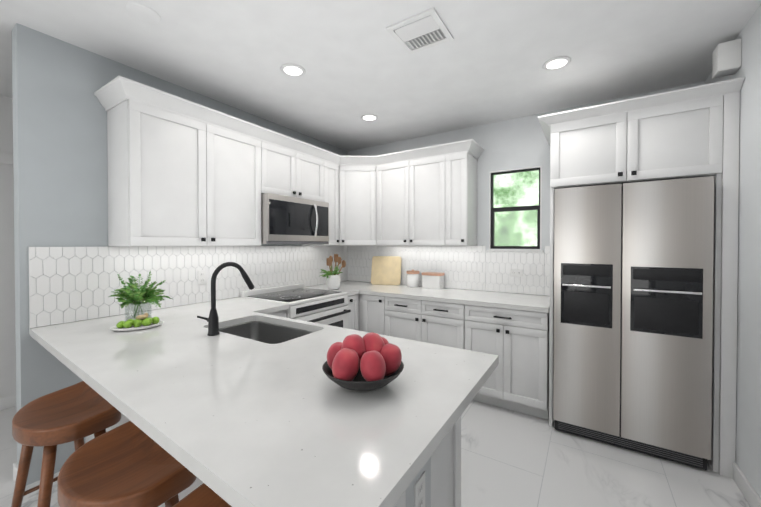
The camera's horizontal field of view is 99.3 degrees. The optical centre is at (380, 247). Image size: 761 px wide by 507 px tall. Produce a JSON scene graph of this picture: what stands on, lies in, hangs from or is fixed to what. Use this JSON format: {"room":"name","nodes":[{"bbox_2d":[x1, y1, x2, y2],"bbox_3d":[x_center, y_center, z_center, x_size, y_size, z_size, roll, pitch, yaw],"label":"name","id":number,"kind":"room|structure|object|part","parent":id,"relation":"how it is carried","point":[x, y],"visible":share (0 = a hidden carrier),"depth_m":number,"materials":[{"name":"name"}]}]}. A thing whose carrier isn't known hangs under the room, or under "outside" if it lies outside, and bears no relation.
{"room":"kitchen","nodes":[
{"label":"kitchen","id":0,"kind":"room"},
{"bbox_2d":[0,95,12,153],"bbox_3d":[-3.554,0.048,2.367,0.120,2.680,6.800,0,1,33],"label":"wall","id":1,"kind":"structure","parent":0,"point":[6,124],"depth_m":2.78,"materials":[{"name":"grey paint"}]},
{"bbox_2d":[0,153,15,398],"bbox_3d":[-3.196,0.288,2.794,0.020,2.190,1.000,0,1,33],"label":"door frame","id":2,"kind":"structure","parent":1,"relation":"attached to","point":[7,333],"depth_m":2.78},
{"bbox_2d":[0,395,15,410],"bbox_3d":[-3.496,1.338,2.344,0.015,0.100,6.800,0,1,33],"label":"baseboard","id":3,"kind":"structure","parent":1,"relation":"attached to","point":[8,402],"depth_m":2.78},
{"bbox_2d":[12,23,346,485],"bbox_3d":[-1.316,0.039,3.173,0.120,2.680,3.030,0,1,33],"label":"wall","id":4,"kind":"structure","parent":0,"point":[60,165],"depth_m":1.99,"materials":[{"name":"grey paint"}]},
{"bbox_2d":[13,463,17,481],"bbox_3d":[-1.368,1.329,3.212,0.035,0.100,3.045,0,1,33],"label":"baseboard","id":5,"kind":"structure","parent":4,"relation":"attached to","point":[15,466],"depth_m":1.92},
{"bbox_2d":[102,80,217,245],"bbox_3d":[-1.565,-0.521,2.339,0.347,1.018,0.547,0,1,33],"label":"upper cabinet","id":6,"kind":"object","parent":4,"relation":"attached to","point":[183,172],"depth_m":2.18,"materials":[{"name":"white paint"}]},
{"bbox_2d":[218,112,265,245],"bbox_3d":[-1.336,-0.525,2.698,0.347,1.018,0.546,0,1,33],"label":"upper cabinet","id":7,"kind":"object","parent":4,"relation":"attached to","point":[241,162],"depth_m":2.66,"materials":[{"name":"white paint"}]},
{"bbox_2d":[262,128,301,197],"bbox_3d":[-1.065,-0.760,3.118,0.347,0.556,0.458,0,1,33],"label":"upper cabinet","id":8,"kind":"object","parent":4,"relation":"attached to","point":[283,155],"depth_m":3.03,"materials":[{"name":"white paint"}]},
{"bbox_2d":[261,193,328,243],"bbox_3d":[-0.919,-0.258,3.232,0.476,0.443,0.786,0,1,33],"label":"over-the-range microwave","id":9,"kind":"object","parent":8,"relation":"attached to","point":[288,220],"visible":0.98,"depth_m":3.04,"materials":[{"name":"silver metal"}]},
{"bbox_2d":[28,245,549,327],"bbox_3d":[-0.197,0.227,2.476,2.507,0.478,2.989,0,1,33],"label":"backsplash","id":10,"kind":"structure","parent":4,"relation":"attached to","point":[69,284],"depth_m":2.87,"materials":[{"name":"white tile"}]},
{"bbox_2d":[302,144,325,201],"bbox_3d":[-0.883,-0.763,3.403,0.347,0.556,0.459,0,1,33],"label":"upper cabinet","id":11,"kind":"object","parent":4,"relation":"attached to","point":[313,178],"depth_m":3.36,"materials":[{"name":"white paint"}]},
{"bbox_2d":[301,149,337,245],"bbox_3d":[-0.656,-0.536,3.714,0.397,1.018,0.305,0,1,33],"label":"upper cabinet","id":12,"kind":"object","parent":4,"relation":"attached to","point":[329,159],"depth_m":3.62,"materials":[{"name":"white paint"}]},
{"bbox_2d":[326,274,339,289],"bbox_3d":[-0.516,0.374,3.537,0.156,0.160,0.156,0,1,33],"label":"pot","id":13,"kind":"object","parent":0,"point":[332,280],"depth_m":3.48,"materials":[{"name":"white ceramic"}]},
{"bbox_2d":[0,400,749,506],"bbox_3d":[-1.410,1.453,1.010,5.210,0.100,7.040,0,1,33],"label":"floor","id":14,"kind":"structure","parent":0,"point":[510,458],"depth_m":2.00,"materials":[{"name":"tile"}]},
{"bbox_2d":[11,381,120,506],"bbox_3d":[-1.470,1.054,1.497,0.490,0.688,0.308,0,1,33],"label":"stool","id":15,"kind":"object","parent":14,"relation":"on","point":[77,413],"visible":0.75,"depth_m":1.44,"materials":[{"name":"brown wood"}]},
{"bbox_2d":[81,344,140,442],"bbox_3d":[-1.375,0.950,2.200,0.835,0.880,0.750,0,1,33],"label":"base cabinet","id":16,"kind":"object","parent":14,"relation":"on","point":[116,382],"depth_m":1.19,"materials":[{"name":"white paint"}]},
{"bbox_2d":[201,297,288,311],"bbox_3d":[-1.137,0.484,2.705,0.687,0.039,0.346,0,1,33],"label":"countertop","id":17,"kind":"structure","parent":16,"relation":"on","point":[236,302],"depth_m":2.65,"materials":[{"name":"white stone"}]},
{"bbox_2d":[57,421,196,506],"bbox_3d":[-0.908,1.058,1.132,0.490,0.688,0.308,0,1,33],"label":"stool","id":18,"kind":"object","parent":14,"relation":"on","point":[129,464],"visible":0.9,"depth_m":1.08,"materials":[{"name":"brown wood"}]},
{"bbox_2d":[172,483,231,506],"bbox_3d":[-0.397,1.062,0.799,0.490,0.688,0.308,0,1,33],"label":"stool","id":19,"kind":"object","parent":14,"relation":"on","point":[203,495],"visible":0.23,"depth_m":0.95,"materials":[{"name":"brown wood"}]},
{"bbox_2d":[269,308,288,315],"bbox_3d":[-1.158,0.944,2.705,0.657,0.880,0.375,0,1,33],"label":"base cabinet","id":20,"kind":"object","parent":14,"relation":"on","point":[270,313],"depth_m":2.61,"materials":[{"name":"white paint"}]},
{"bbox_2d":[241,283,350,328],"bbox_3d":[-0.790,0.892,3.149,0.742,0.975,0.760,0,1,33],"label":"range","id":21,"kind":"object","parent":14,"relation":"on","point":[325,307],"visible":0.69,"depth_m":3.05,"materials":[{"name":"stainless steel"},{"name":"black glass"}]},
{"bbox_2d":[205,404,460,506],"bbox_3d":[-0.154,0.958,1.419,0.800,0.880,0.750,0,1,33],"label":"base cabinet","id":22,"kind":"object","parent":14,"relation":"on","point":[246,466],"depth_m":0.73,"materials":[{"name":"white paint"}]},
{"bbox_2d":[57,304,500,495],"bbox_3d":[-0.737,0.495,1.715,2.427,0.039,0.890,0,1,33],"label":"countertop","id":23,"kind":"structure","parent":22,"relation":"on","point":[384,436],"depth_m":1.15,"materials":[{"name":"white stone"}]},
{"bbox_2d":[109,271,171,330],"bbox_3d":[-1.490,0.309,2.026,0.412,0.322,0.392,0,1,33],"label":"potted plant","id":24,"kind":"object","parent":23,"relation":"on","point":[145,294],"visible":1,"depth_m":1.96,"materials":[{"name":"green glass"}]},
{"bbox_3d":[-1.427,0.462,1.901,0.169,0.020,0.247,0,1,33],"label":"dish","id":25,"kind":"part","parent":24,"relation":"part of","materials":[{"name":"white ceramic"}]},
{"bbox_2d":[197,262,254,335],"bbox_3d":[-0.886,0.276,1.879,0.137,0.392,0.290,0,1,33],"label":"faucet","id":26,"kind":"object","parent":23,"relation":"on","point":[213,323],"visible":1,"depth_m":1.76,"materials":[{"name":"black metal"}]},
{"bbox_2d":[219,316,316,343],"bbox_3d":[-0.699,0.609,1.927,0.701,0.219,0.415,0,1,33],"label":"sink","id":27,"kind":"object","parent":23,"relation":"in","point":[269,331],"depth_m":2.16,"materials":[{"name":"grey metal"}]},
{"bbox_2d":[322,332,403,390],"bbox_3d":[-0.060,0.391,1.133,0.284,0.179,0.284,0,1,33],"label":"fruit bowl","id":28,"kind":"object","parent":23,"relation":"on","point":[367,361],"visible":1,"depth_m":1.05,"materials":[{"name":"red food"}]},
{"bbox_3d":[-0.060,0.445,1.133,0.284,0.070,0.284,0,1,33],"label":"dish","id":29,"kind":"part","parent":28,"relation":"part of","materials":[{"name":"black ceramic"}]},
{"bbox_2d":[313,292,356,327],"bbox_3d":[-0.578,0.935,3.592,0.677,0.880,0.205,0,1,33],"label":"base cabinet","id":30,"kind":"object","parent":14,"relation":"on","point":[352,300],"depth_m":3.42,"materials":[{"name":"white paint"}]},
{"bbox_2d":[357,292,388,335],"bbox_3d":[0.079,0.934,3.655,0.403,0.880,0.725,0,1,33],"label":"base cabinet","id":31,"kind":"object","parent":14,"relation":"on","point":[372,311],"depth_m":3.41,"materials":[{"name":"white paint"}]},
{"bbox_2d":[309,285,360,295],"bbox_3d":[-0.574,0.474,3.584,0.687,0.039,0.206,0,1,33],"label":"countertop","id":32,"kind":"structure","parent":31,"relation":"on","point":[349,291],"depth_m":3.53,"materials":[{"name":"white stone"}]},
{"bbox_2d":[321,254,345,289],"bbox_3d":[-0.526,0.263,3.518,0.327,0.383,0.258,0,1,33],"label":"potted plant","id":33,"kind":"object","parent":32,"relation":"on","point":[332,280],"visible":1,"depth_m":3.51,"materials":[{"name":"white ceramic"}]},
{"bbox_2d":[389,296,428,339],"bbox_3d":[0.392,0.936,3.495,0.538,0.880,0.657,0,1,33],"label":"base cabinet","id":34,"kind":"object","parent":14,"relation":"on","point":[408,317],"depth_m":3.18,"materials":[{"name":"white paint"}]},
{"bbox_2d":[429,300,472,347],"bbox_3d":[0.747,0.938,3.268,0.543,0.880,0.657,0,1,33],"label":"base cabinet","id":35,"kind":"object","parent":14,"relation":"on","point":[450,322],"depth_m":2.95,"materials":[{"name":"white paint"}]},
{"bbox_2d":[473,304,548,418],"bbox_3d":[1.173,0.941,2.995,0.723,0.880,0.657,0,1,33],"label":"base cabinet","id":36,"kind":"object","parent":14,"relation":"on","point":[520,336],"depth_m":2.66,"materials":[{"name":"white paint"}]},
{"bbox_2d":[317,280,549,311],"bbox_3d":[0.426,0.476,3.462,2.505,0.039,0.667,0,1,33],"label":"countertop","id":37,"kind":"structure","parent":36,"relation":"on","point":[463,296],"depth_m":3.12,"materials":[{"name":"white stone"}]},
{"bbox_2d":[371,256,400,284],"bbox_3d":[0.068,0.278,3.953,0.370,0.346,0.083,0,1,16],"label":"cutting board","id":38,"kind":"object","parent":37,"relation":"on","point":[385,270],"visible":1,"depth_m":3.94,"materials":[{"name":"beige wood"}]},
{"bbox_2d":[407,270,419,286],"bbox_3d":[0.380,0.353,3.777,0.152,0.197,0.152,0,1,33],"label":"canister","id":39,"kind":"object","parent":37,"relation":"on","point":[412,278],"visible":1,"depth_m":3.71,"materials":[{"name":"white ceramic"}]},
{"bbox_2d":[422,272,444,288],"bbox_3d":[0.592,0.367,3.645,0.232,0.172,0.147,0,1,33],"label":"bread box","id":40,"kind":"object","parent":37,"relation":"on","point":[432,280],"visible":1,"depth_m":3.59,"materials":[{"name":"white ceramic"}]},
{"bbox_2d":[553,176,713,469],"bbox_3d":[1.826,0.469,2.458,0.850,1.813,0.737,0,1,33],"label":"fridge","id":41,"kind":"object","parent":14,"relation":"on","point":[633,303],"visible":1,"depth_m":2.15,"materials":[{"name":"silver metal"}]},
{"bbox_2d":[538,77,744,477],"bbox_3d":[1.851,0.197,2.490,1.080,2.380,0.765,0,1,33],"label":"tall cabinet","id":42,"kind":"object","parent":14,"relation":"on","point":[690,132],"visible":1,"depth_m":2.05,"materials":[{"name":"white paint"}]},
{"bbox_2d":[0,0,760,150],"bbox_3d":[-1.410,-1.327,0.980,5.210,0.100,7.040,0,1,33],"label":"ceiling","id":43,"kind":"structure","parent":0,"point":[355,60],"depth_m":2.14,"materials":[{"name":"paint"}]},
{"bbox_2d":[126,3,160,23],"bbox_3d":[-1.298,-1.282,1.776,0.156,0.006,0.156,0,1,33],"label":"ceiling speaker","id":44,"kind":"object","parent":43,"relation":"attached to","point":[143,13],"visible":1,"depth_m":1.77,"materials":[{"name":"paint"}]},
{"bbox_2d":[280,63,304,76],"bbox_3d":[-0.635,-1.287,2.349,0.175,0.010,0.175,0,1,27],"label":"recessed light","id":45,"kind":"object","parent":43,"relation":"in","point":[296,70],"depth_m":2.34,"materials":[{"name":"white plastic"}]},
{"bbox_2d":[361,114,377,120],"bbox_3d":[-0.111,-1.296,3.224,0.175,0.010,0.175,0,1,27],"label":"recessed light","id":46,"kind":"object","parent":43,"relation":"in","point":[367,117],"depth_m":3.22,"materials":[{"name":"white plastic"}]},
{"bbox_2d":[386,7,452,54],"bbox_3d":[0.238,-1.279,1.933,0.300,0.016,0.300,0,1,33],"label":"ceiling vent","id":47,"kind":"object","parent":43,"relation":"in","point":[423,30],"visible":0.98,"depth_m":1.91,"materials":[{"name":"metal"}]},
{"bbox_2d":[543,56,570,69],"bbox_3d":[1.231,-1.286,2.260,0.175,0.010,0.175,0,1,-6],"label":"recessed light","id":48,"kind":"object","parent":43,"relation":"in","point":[556,63],"depth_m":2.25,"materials":[{"name":"white plastic"}]},
{"bbox_2d":[347,81,704,291],"bbox_3d":[0.455,0.031,3.910,5.210,2.680,0.120,0,1,33],"label":"wall","id":49,"kind":"structure","parent":0,"point":[519,142],"depth_m":3.32,"materials":[{"name":"paint"}]},
{"bbox_2d":[338,155,381,244],"bbox_3d":[-0.303,-0.538,3.922,0.767,1.018,0.658,0,1,33],"label":"upper cabinet","id":50,"kind":"object","parent":49,"relation":"attached to","point":[359,177],"depth_m":3.74,"materials":[{"name":"white paint"}]},
{"bbox_2d":[382,149,413,245],"bbox_3d":[0.212,-0.536,3.757,0.548,1.018,0.382,0,1,33],"label":"upper cabinet","id":51,"kind":"object","parent":49,"relation":"attached to","point":[397,167],"depth_m":3.59,"materials":[{"name":"white paint"}]},
{"bbox_2d":[414,144,449,245],"bbox_3d":[0.575,-0.534,3.545,0.533,1.018,0.347,0,1,33],"label":"upper cabinet","id":52,"kind":"object","parent":49,"relation":"attached to","point":[432,164],"depth_m":3.37,"materials":[{"name":"white paint"}]},
{"bbox_2d":[450,140,477,245],"bbox_3d":[0.820,-0.532,3.389,0.289,1.018,0.347,0,1,33],"label":"upper cabinet","id":53,"kind":"object","parent":49,"relation":"attached to","point":[463,154],"depth_m":3.23,"materials":[{"name":"white paint"}]},
{"bbox_2d":[486,166,543,251],"bbox_3d":[1.364,-0.381,3.286,0.537,0.833,0.093,0,1,33],"label":"window","id":54,"kind":"structure","parent":49,"relation":"in","point":[511,209],"depth_m":3.29,"materials":[{"name":"clear glass"}]},
{"bbox_2d":[705,4,760,498],"bbox_3d":[0.734,0.078,-0.376,0.120,2.680,6.800,0,1,33],"label":"wall","id":55,"kind":"structure","parent":0,"point":[748,421],"depth_m":1.80,"materials":[{"name":"paint"}]},
{"bbox_2d":[712,38,741,78],"bbox_3d":[2.120,-1.154,1.983,0.098,0.167,0.110,0,1,33],"label":"box","id":56,"kind":"object","parent":55,"relation":"attached to","point":[726,58],"visible":1,"depth_m":1.95,"materials":[{"name":"white plastic"}]},
{"bbox_2d":[733,462,760,506],"bbox_3d":[0.488,1.370,-0.620,0.015,0.100,6.100,0,1,33],"label":"baseboard","id":57,"kind":"structure","parent":55,"relation":"attached to","point":[750,494],"depth_m":1.79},
{"label":"outside","id":58,"kind":"structure","parent":0,"visible":0},
{"bbox_2d":[494,170,538,245],"bbox_3d":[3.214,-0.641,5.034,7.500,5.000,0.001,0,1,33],"label":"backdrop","id":59,"kind":"structure","parent":58,"point":[518,200],"depth_m":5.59,"materials":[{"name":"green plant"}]}
]}

